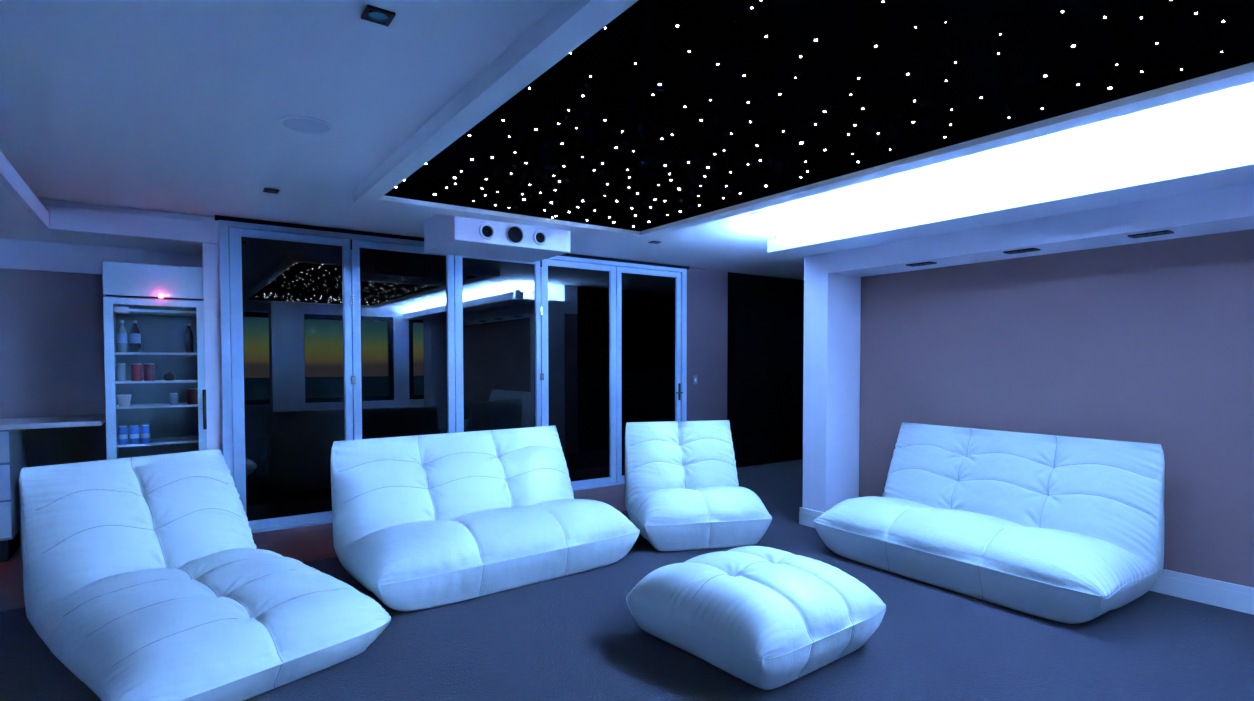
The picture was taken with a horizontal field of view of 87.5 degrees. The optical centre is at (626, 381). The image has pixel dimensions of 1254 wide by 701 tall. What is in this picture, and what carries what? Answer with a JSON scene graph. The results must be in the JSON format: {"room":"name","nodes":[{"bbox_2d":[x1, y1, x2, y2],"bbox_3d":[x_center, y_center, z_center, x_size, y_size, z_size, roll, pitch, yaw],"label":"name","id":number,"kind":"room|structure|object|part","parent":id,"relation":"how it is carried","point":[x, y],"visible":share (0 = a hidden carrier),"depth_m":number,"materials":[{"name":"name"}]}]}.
{"room":"home theater","nodes":[
{"label":"home theater","id":0,"kind":"room"},
{"bbox_2d":[0,268,105,453],"bbox_3d":[-5.421,0.214,5.242,3.560,2.270,0.100,-1,2,-35],"label":"wall","id":1,"kind":"structure","parent":0,"point":[52,364],"depth_m":5.55,"materials":[{"name":"grey paint"}]},
{"bbox_2d":[0,239,201,273],"bbox_3d":[-5.223,0.101,4.993,3.600,2.510,0.730,-1,2,-35],"label":"wall","id":2,"kind":"structure","parent":0,"point":[14,254],"depth_m":5.60,"materials":[{"name":"white paint"}]},
{"bbox_2d":[0,183,201,253],"bbox_3d":[-2.788,-1.066,1.461,3.560,0.030,9.250,-1,2,-35],"label":"ceiling","id":3,"kind":"structure","parent":0,"point":[16,223],"depth_m":5.26,"materials":[{"name":"white paint"}]},
{"bbox_2d":[38,198,727,454],"bbox_3d":[-1.692,-0.075,6.947,7.430,2.740,0.133,-1,2,-35],"label":"wall","id":4,"kind":"structure","parent":0,"point":[707,289],"depth_m":8.67,"materials":[{"name":"grey paint"}]},
{"bbox_2d":[0,151,217,243],"bbox_3d":[-1.587,-1.121,1.903,1.115,0.120,8.190,-1,2,-35],"label":"trim","id":5,"kind":"structure","parent":4,"relation":"attached to","point":[10,179],"depth_m":5.06,"materials":[{"name":"white paint"}]},
{"bbox_2d":[42,201,201,227],"bbox_3d":[-3.974,-1.281,5.264,1.085,0.175,0.040,-1,2,-35],"label":"trim","id":6,"kind":"structure","parent":4,"relation":"attached to","point":[51,207],"depth_m":5.21,"materials":[{"name":"white paint"}]},
{"bbox_2d":[229,227,355,529],"bbox_3d":[-3.001,-0.013,5.942,1.007,2.633,0.091,-1,2,-35],"label":"door","id":7,"kind":"structure","parent":4,"relation":"in","point":[291,299],"depth_m":5.92,"materials":[{"name":"blue"}]},
{"bbox_3d":[-2.591,-0.012,6.197,0.044,0.080,0.036,-1,2,-35],"label":"handle","id":8,"kind":"part","parent":7,"relation":"part of","materials":[{"name":"silver metal"}]},
{"bbox_2d":[351,240,454,439],"bbox_3d":[-2.207,-0.031,6.523,0.996,2.633,0.055,-1,2,-35],"label":"door","id":9,"kind":"structure","parent":4,"relation":"in","point":[402,310],"depth_m":6.49,"materials":[{"name":"blue"}]},
{"bbox_2d":[218,220,686,532],"bbox_3d":[-1.369,-0.068,7.115,5.178,2.715,0.110,-1,2,-35],"label":"trim","id":10,"kind":"structure","parent":4,"relation":"attached to","point":[224,225],"depth_m":5.79,"materials":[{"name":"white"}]},
{"bbox_2d":[215,215,689,269],"bbox_3d":[-1.345,-1.432,7.046,5.240,0.034,0.065,-1,2,-35],"label":"trim","id":11,"kind":"structure","parent":4,"relation":"attached to","point":[217,217],"depth_m":6.20,"materials":[{"name":"black metal"}]},
{"bbox_2d":[454,255,543,432],"bbox_3d":[-1.366,-0.049,7.093,1.019,2.633,0.091,-1,2,-35],"label":"door","id":12,"kind":"structure","parent":4,"relation":"in","point":[498,310],"depth_m":7.07,"materials":[{"name":"blue"}]},
{"bbox_3d":[-0.952,-0.048,7.351,0.044,0.080,0.036,-1,2,-35],"label":"handle","id":13,"kind":"part","parent":12,"relation":"part of","materials":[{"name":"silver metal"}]},
{"bbox_2d":[541,259,615,488],"bbox_3d":[-0.560,-0.067,7.682,1.015,2.633,0.055,-1,2,-35],"label":"door","id":14,"kind":"structure","parent":4,"relation":"in","point":[578,300],"depth_m":7.69,"materials":[{"name":"blue"}]},
{"bbox_2d":[616,266,682,482],"bbox_3d":[0.294,-0.084,8.237,1.005,2.633,0.130,-1,2,-35],"label":"door","id":15,"kind":"structure","parent":4,"relation":"in","point":[648,302],"depth_m":8.23,"materials":[{"name":"blue"}]},
{"bbox_3d":[0.667,0.137,8.472,0.116,0.220,0.075,-1,2,-35],"label":"handle","id":16,"kind":"part","parent":15,"relation":"part of","materials":[{"name":"black plastic"}]},
{"bbox_2d":[693,376,696,383],"bbox_3d":[0.907,-0.018,8.693,0.076,0.116,0.013,-1,2,-35],"label":"light switch","id":17,"kind":"object","parent":4,"relation":"attached to","point":[694,377],"visible":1,"depth_m":8.69,"materials":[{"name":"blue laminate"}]},
{"bbox_2d":[0,0,1253,279],"bbox_3d":[1.817,-1.434,4.412,10.300,0.120,8.790,-1,2,-35],"label":"ceiling","id":18,"kind":"structure","parent":0,"point":[173,106],"depth_m":3.36,"materials":[{"name":"white paint"}]},
{"bbox_2d":[263,188,278,193],"bbox_3d":[-2.567,-1.373,4.721,0.095,0.010,0.095,-1,2,-35],"label":"recessed light","id":19,"kind":"object","parent":18,"relation":"in","point":[268,190],"visible":1,"depth_m":4.70,"materials":[{"name":"black plastic"}]},
{"bbox_2d":[280,116,332,133],"bbox_3d":[-1.672,-1.336,3.418,0.250,0.010,0.250,-1,2,-35],"label":"ceiling speaker","id":20,"kind":"object","parent":18,"relation":"attached to","point":[303,124],"visible":1,"depth_m":3.40,"materials":[{"name":"white"}]},
{"bbox_2d":[361,4,395,26],"bbox_3d":[-0.888,-1.304,2.335,0.095,0.010,0.095,-1,2,-35],"label":"recessed light","id":21,"kind":"object","parent":18,"relation":"in","point":[371,13],"visible":1,"depth_m":2.33,"materials":[{"name":"black plastic"}]},
{"bbox_2d":[424,214,569,262],"bbox_3d":[-1.132,-1.272,5.739,1.054,0.278,0.755,-1,2,-35],"label":"box","id":22,"kind":"object","parent":18,"relation":"attached to","point":[443,234],"visible":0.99,"depth_m":5.51,"materials":[{"name":"white paint"}]},
{"bbox_2d":[353,0,1253,239],"bbox_3d":[0.880,-1.282,2.889,2.558,0.092,6.270,-1,2,-35],"label":"trim","id":23,"kind":"structure","parent":18,"relation":"attached to","point":[568,24],"depth_m":3.16,"materials":[{"name":"white paint"}]},
{"bbox_2d":[384,0,1253,231],"bbox_3d":[0.884,-1.344,2.859,2.288,0.165,5.920,-1,2,-35],"label":"panel","id":24,"kind":"object","parent":18,"relation":"attached to","point":[671,111],"visible":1,"depth_m":2.85,"materials":[{"name":"black"}]},
{"bbox_2d":[0,459,1253,700],"bbox_3d":[0.828,1.428,4.081,12.400,0.101,9.250,-1,2,-35],"label":"floor","id":25,"kind":"structure","parent":0,"point":[577,636],"depth_m":3.40,"materials":[{"name":"carpet"}]},
{"bbox_2d":[0,429,25,561],"bbox_3d":[-5.073,0.858,4.977,0.660,0.998,0.705,-1,2,-35],"label":"base cabinet","id":26,"kind":"object","parent":25,"relation":"on","point":[12,442],"visible":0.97,"depth_m":4.93,"materials":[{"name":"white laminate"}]},
{"bbox_3d":[-4.885,0.495,4.698,0.660,0.230,0.020,-1,2,-35],"label":"drawer","id":27,"kind":"part","parent":26,"relation":"part of","materials":[{"name":"grey laminate"}]},
{"bbox_3d":[-4.885,0.760,4.706,0.660,0.260,0.020,-1,2,-35],"label":"drawer","id":28,"kind":"part","parent":26,"relation":"part of","materials":[{"name":"grey laminate"}]},
{"bbox_3d":[-4.884,1.042,4.714,0.660,0.265,0.020,-1,2,-35],"label":"drawer","id":29,"kind":"part","parent":26,"relation":"part of","materials":[{"name":"grey laminate"}]},
{"bbox_2d":[0,415,105,429],"bbox_3d":[-5.487,0.346,4.667,2.765,0.040,0.730,-1,2,-35],"label":"countertop","id":30,"kind":"structure","parent":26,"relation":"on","point":[87,420],"depth_m":5.10,"materials":[{"name":"white stone"}]},
{"bbox_2d":[17,480,22,557],"bbox_3d":[-4.660,1.048,5.282,0.316,0.600,0.466,-1,2,-35],"label":"storage box","id":31,"kind":"object","parent":25,"relation":"on","point":[17,480],"visible":0.16,"depth_m":5.02,"materials":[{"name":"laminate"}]},
{"bbox_2d":[25,422,106,467],"bbox_3d":[-4.776,0.839,5.597,0.520,0.998,0.088,-1,2,-35],"label":"panel","id":32,"kind":"object","parent":25,"relation":"on","point":[63,445],"visible":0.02,"depth_m":5.54,"materials":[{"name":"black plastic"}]},
{"bbox_2d":[102,261,206,459],"bbox_3d":[-4.037,0.186,5.638,0.676,2.300,0.705,-1,2,-35],"label":"fridge","id":33,"kind":"object","parent":25,"relation":"on","point":[162,299],"visible":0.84,"depth_m":5.61,"materials":[{"name":"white metal"}]},
{"bbox_2d":[116,364,125,380],"bbox_3d":[-4.131,-0.070,5.347,0.064,0.150,0.063,-1,2,-35],"label":"drink can","id":34,"kind":"object","parent":33,"relation":"on","point":[120,368],"visible":0.96,"depth_m":5.32,"materials":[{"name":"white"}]},
{"bbox_2d":[117,320,126,351],"bbox_3d":[-4.129,-0.366,5.352,0.067,0.270,0.067,-1,2,-35],"label":"drink bottle","id":35,"kind":"object","parent":33,"relation":"on","point":[121,333],"visible":0.94,"depth_m":5.33,"materials":[{"name":"blue"}]},
{"bbox_2d":[118,426,127,444],"bbox_3d":[-4.130,0.443,5.362,0.063,0.155,0.062,-1,2,-35],"label":"drink can","id":36,"kind":"object","parent":33,"relation":"on","point":[122,430],"visible":1,"depth_m":5.34,"materials":[{"name":"blue metal"}]},
{"bbox_2d":[117,395,131,406],"bbox_3d":[-4.118,0.160,5.362,0.098,0.100,0.098,-1,2,-35],"label":"tub","id":37,"kind":"object","parent":33,"relation":"on","point":[123,400],"visible":0.98,"depth_m":5.33,"materials":[{"name":"grey plastic"}]},
{"bbox_2d":[129,425,138,443],"bbox_3d":[-4.069,0.441,5.405,0.063,0.155,0.062,-1,2,-35],"label":"drink can","id":38,"kind":"object","parent":33,"relation":"on","point":[134,429],"visible":0.99,"depth_m":5.38,"materials":[{"name":"blue metal"}]},
{"bbox_2d":[129,320,140,351],"bbox_3d":[-4.059,-0.367,5.401,0.076,0.270,0.076,-1,2,-35],"label":"drink bottle","id":39,"kind":"object","parent":33,"relation":"on","point":[134,335],"visible":0.95,"depth_m":5.38,"materials":[{"name":"black glass"}]},
{"bbox_2d":[131,363,141,380],"bbox_3d":[-4.049,-0.072,5.404,0.076,0.150,0.075,-1,2,-35],"label":"drink can","id":40,"kind":"object","parent":33,"relation":"on","point":[136,368],"visible":0.96,"depth_m":5.38,"materials":[{"name":"red metal"}]},
{"bbox_2d":[141,425,149,443],"bbox_3d":[-4.008,0.440,5.449,0.063,0.155,0.062,-1,2,-35],"label":"drink can","id":41,"kind":"object","parent":33,"relation":"on","point":[145,429],"visible":0.99,"depth_m":5.42,"materials":[{"name":"blue metal"}]},
{"bbox_2d":[144,363,154,380],"bbox_3d":[-3.980,-0.074,5.453,0.076,0.150,0.075,-1,2,-35],"label":"drink can","id":42,"kind":"object","parent":33,"relation":"on","point":[149,368],"visible":0.98,"depth_m":5.42,"materials":[{"name":"red metal"}]},
{"bbox_2d":[113,308,195,315],"bbox_3d":[-4.047,-0.589,5.629,0.584,0.018,0.510,-1,2,-35],"label":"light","id":43,"kind":"object","parent":33,"relation":"attached to","point":[132,312],"depth_m":5.66,"materials":[{"name":"white"}]},
{"bbox_2d":[114,352,196,354],"bbox_3d":[-4.047,-0.236,5.640,0.584,0.018,0.510,-1,2,-35],"label":"shelf","id":44,"kind":"object","parent":33,"relation":"attached to","point":[116,353],"depth_m":5.42,"materials":[{"name":"white"}]},
{"bbox_2d":[115,380,196,383],"bbox_3d":[-4.047,-0.001,5.647,0.584,0.018,0.510,-1,2,-35],"label":"shelf","id":45,"kind":"object","parent":33,"relation":"attached to","point":[127,381],"depth_m":5.53,"materials":[{"name":"white"}]},
{"bbox_2d":[116,402,197,408],"bbox_3d":[-4.047,0.205,5.653,0.584,0.018,0.510,-1,2,-35],"label":"shelf","id":46,"kind":"object","parent":33,"relation":"attached to","point":[133,405],"depth_m":5.57,"materials":[{"name":"white"}]},
{"bbox_2d":[117,436,198,446],"bbox_3d":[-4.046,0.514,5.662,0.584,0.018,0.510,-1,2,-35],"label":"shelf","id":47,"kind":"object","parent":33,"relation":"attached to","point":[154,440],"depth_m":5.67,"materials":[{"name":"white"}]},
{"bbox_2d":[163,371,174,380],"bbox_3d":[-3.875,-0.045,5.540,0.084,0.086,0.084,-1,2,-35],"label":"fruit","id":48,"kind":"object","parent":33,"relation":"on","point":[169,376],"visible":0.96,"depth_m":5.51,"materials":[{"name":"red food"}]},
{"bbox_2d":[169,393,178,404],"bbox_3d":[-3.873,0.153,5.596,0.064,0.100,0.063,-1,2,-35],"label":"glass jar","id":49,"kind":"object","parent":33,"relation":"on","point":[173,397],"visible":0.96,"depth_m":5.57,"materials":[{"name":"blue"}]},
{"bbox_2d":[184,323,193,352],"bbox_3d":[-3.768,-0.369,5.630,0.063,0.260,0.063,-1,2,-35],"label":"drink bottle","id":50,"kind":"object","parent":33,"relation":"on","point":[188,336],"visible":0.97,"depth_m":5.61,"materials":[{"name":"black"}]},
{"bbox_2d":[187,388,197,404],"bbox_3d":[-3.737,0.132,5.631,0.080,0.140,0.079,-1,2,-35],"label":"drink can","id":51,"kind":"object","parent":33,"relation":"on","point":[192,393],"visible":0.95,"depth_m":5.60,"materials":[{"name":"red metal"}]},
{"bbox_3d":[-3.582,0.238,5.551,0.026,0.340,0.037,-1,2,-35],"label":"handle","id":52,"kind":"part","parent":33,"relation":"part of","materials":[{"name":"black plastic"}]},
{"bbox_2d":[19,449,390,700],"bbox_3d":[-2.313,0.942,3.502,1.926,0.911,1.195,1,2,37],"label":"chaise","id":53,"kind":"object","parent":25,"relation":"on","point":[147,578],"visible":1,"depth_m":3.34,"materials":[{"name":"white leather"}]},
{"bbox_3d":[-2.840,0.927,3.891,0.615,0.899,1.130,1,2,37],"label":"backrest","id":54,"kind":"part","parent":53,"relation":"part of","materials":[{"name":"white leather"}]},
{"bbox_3d":[-2.192,1.201,3.420,1.622,0.397,1.195,1,2,37],"label":"seat","id":55,"kind":"part","parent":53,"relation":"part of","materials":[{"name":"white leather"}]},
{"bbox_2d":[331,426,639,611],"bbox_3d":[-1.008,0.888,4.766,1.958,0.941,1.156,-1,2,-38],"label":"leather sofa","id":56,"kind":"object","parent":25,"relation":"on","point":[421,522],"visible":1,"depth_m":4.58,"materials":[{"name":"white leather"}]},
{"bbox_3d":[-1.234,0.875,5.050,1.927,0.928,0.430,-1,2,-38],"label":"backrest","id":57,"kind":"part","parent":56,"relation":"part of","materials":[{"name":"white leather"}]},
{"bbox_3d":[-0.967,1.131,4.721,1.955,0.458,1.018,-1,2,-38],"label":"seat","id":58,"kind":"part","parent":56,"relation":"part of","materials":[{"name":"white leather"}]},
{"bbox_2d":[625,420,771,550],"bbox_3d":[0.564,0.854,5.590,1.090,0.956,0.876,0,2,-13],"label":"lounge chair","id":59,"kind":"object","parent":25,"relation":"on","point":[683,491],"visible":0.99,"depth_m":5.66,"materials":[{"name":"white leather"}]},
{"bbox_3d":[0.501,0.820,5.866,1.056,0.901,0.309,0,2,-13],"label":"backrest","id":60,"kind":"part","parent":59,"relation":"part of","materials":[{"name":"white leather"}]},
{"bbox_3d":[0.574,1.104,5.558,1.087,0.459,0.788,0,2,-13],"label":"seat","id":61,"kind":"part","parent":59,"relation":"part of","materials":[{"name":"white leather"}]},
{"bbox_2d":[626,546,885,689],"bbox_3d":[0.678,1.179,3.503,1.012,0.432,1.005,-1,2,-38],"label":"leather ottoman","id":62,"kind":"object","parent":25,"relation":"on","point":[769,618],"visible":1,"depth_m":3.18,"materials":[{"name":"white leather"}]},
{"bbox_2d":[813,422,1164,623],"bbox_3d":[2.447,0.871,4.625,1.068,0.976,2.011,-1,2,-33],"label":"leather sofa","id":63,"kind":"object","parent":25,"relation":"on","point":[1064,529],"visible":1,"depth_m":4.34,"materials":[{"name":"white leather"}]},
{"bbox_3d":[2.409,1.131,4.608,0.975,0.458,2.007,-1,2,-33],"label":"seat","id":64,"kind":"part","parent":63,"relation":"part of","materials":[{"name":"white leather"}]},
{"bbox_3d":[2.753,0.840,4.820,0.340,0.922,1.951,-1,2,-33],"label":"backrest","id":65,"kind":"part","parent":63,"relation":"part of","materials":[{"name":"white leather"}]},
{"bbox_2d":[803,253,860,511],"bbox_3d":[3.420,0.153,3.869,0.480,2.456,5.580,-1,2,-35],"label":"wall pillar","id":66,"kind":"structure","parent":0,"point":[832,302],"depth_m":5.91,"materials":[{"name":"white paint"}]},
{"bbox_2d":[799,507,824,527],"bbox_3d":[1.685,1.245,5.931,0.024,0.155,0.296,-1,2,-35],"label":"baseboard","id":67,"kind":"structure","parent":66,"relation":"attached to","point":[806,516],"depth_m":5.96,"materials":[{"name":"white wood"}]},
{"bbox_2d":[828,183,1253,276],"bbox_3d":[3.517,-1.130,3.900,0.720,0.460,5.580,-1,2,-35],"label":"ceiling beam","id":68,"kind":"structure","parent":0,"point":[1226,209],"depth_m":4.28,"materials":[{"name":"white paint"}]},
{"bbox_2d":[906,261,936,266],"bbox_3d":[2.342,-0.933,5.211,0.100,0.010,0.200,-1,2,-35],"label":"recessed light","id":69,"kind":"object","parent":68,"relation":"in","point":[929,262],"visible":1,"depth_m":5.20,"materials":[{"name":"black plastic"}]},
{"bbox_2d":[767,141,1253,257],"bbox_3d":[3.226,-1.126,3.714,0.930,0.112,5.610,-1,2,-35],"label":"ceiling light","id":70,"kind":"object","parent":68,"relation":"attached to","point":[1232,165],"depth_m":4.01,"materials":[{"name":"white paint"}]},
{"bbox_2d":[1003,248,1039,253],"bbox_3d":[2.773,-0.915,4.599,0.100,0.010,0.200,-1,2,-35],"label":"recessed light","id":71,"kind":"object","parent":68,"relation":"in","point":[1027,249],"visible":1,"depth_m":4.59,"materials":[{"name":"black plastic"}]},
{"bbox_2d":[1128,230,1173,237],"bbox_3d":[3.197,-0.897,3.997,0.100,0.010,0.200,-1,2,-35],"label":"recessed light","id":72,"kind":"object","parent":68,"relation":"in","point":[1164,232],"visible":1,"depth_m":3.98,"materials":[{"name":"black plastic"}]},
{"bbox_2d":[859,229,1253,587],"bbox_3d":[3.715,0.235,4.079,0.240,2.280,5.580,-1,2,-35],"label":"wall","id":73,"kind":"structure","parent":0,"point":[1152,342],"depth_m":4.50,"materials":[{"name":"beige paint"}]},
{"bbox_2d":[1149,569,1253,614],"bbox_3d":[3.540,1.296,4.131,0.024,0.155,4.816,-1,2,-35],"label":"baseboard","id":74,"kind":"structure","parent":73,"relation":"attached to","point":[1236,597],"depth_m":4.05,"materials":[{"name":"white wood"}]},
{"bbox_3d":[2.475,-0.170,9.972,2.870,2.740,0.140,-1,2,-35],"label":"wall","id":75,"kind":"structure","parent":0,"visible":0},
{"bbox_2d":[727,272,803,466],"bbox_3d":[2.547,-0.175,9.900,2.895,2.715,0.060,-1,2,-35],"label":"door","id":76,"kind":"structure","parent":75,"relation":"in","point":[765,328],"depth_m":9.48,"materials":[{"name":"black"}]}
]}

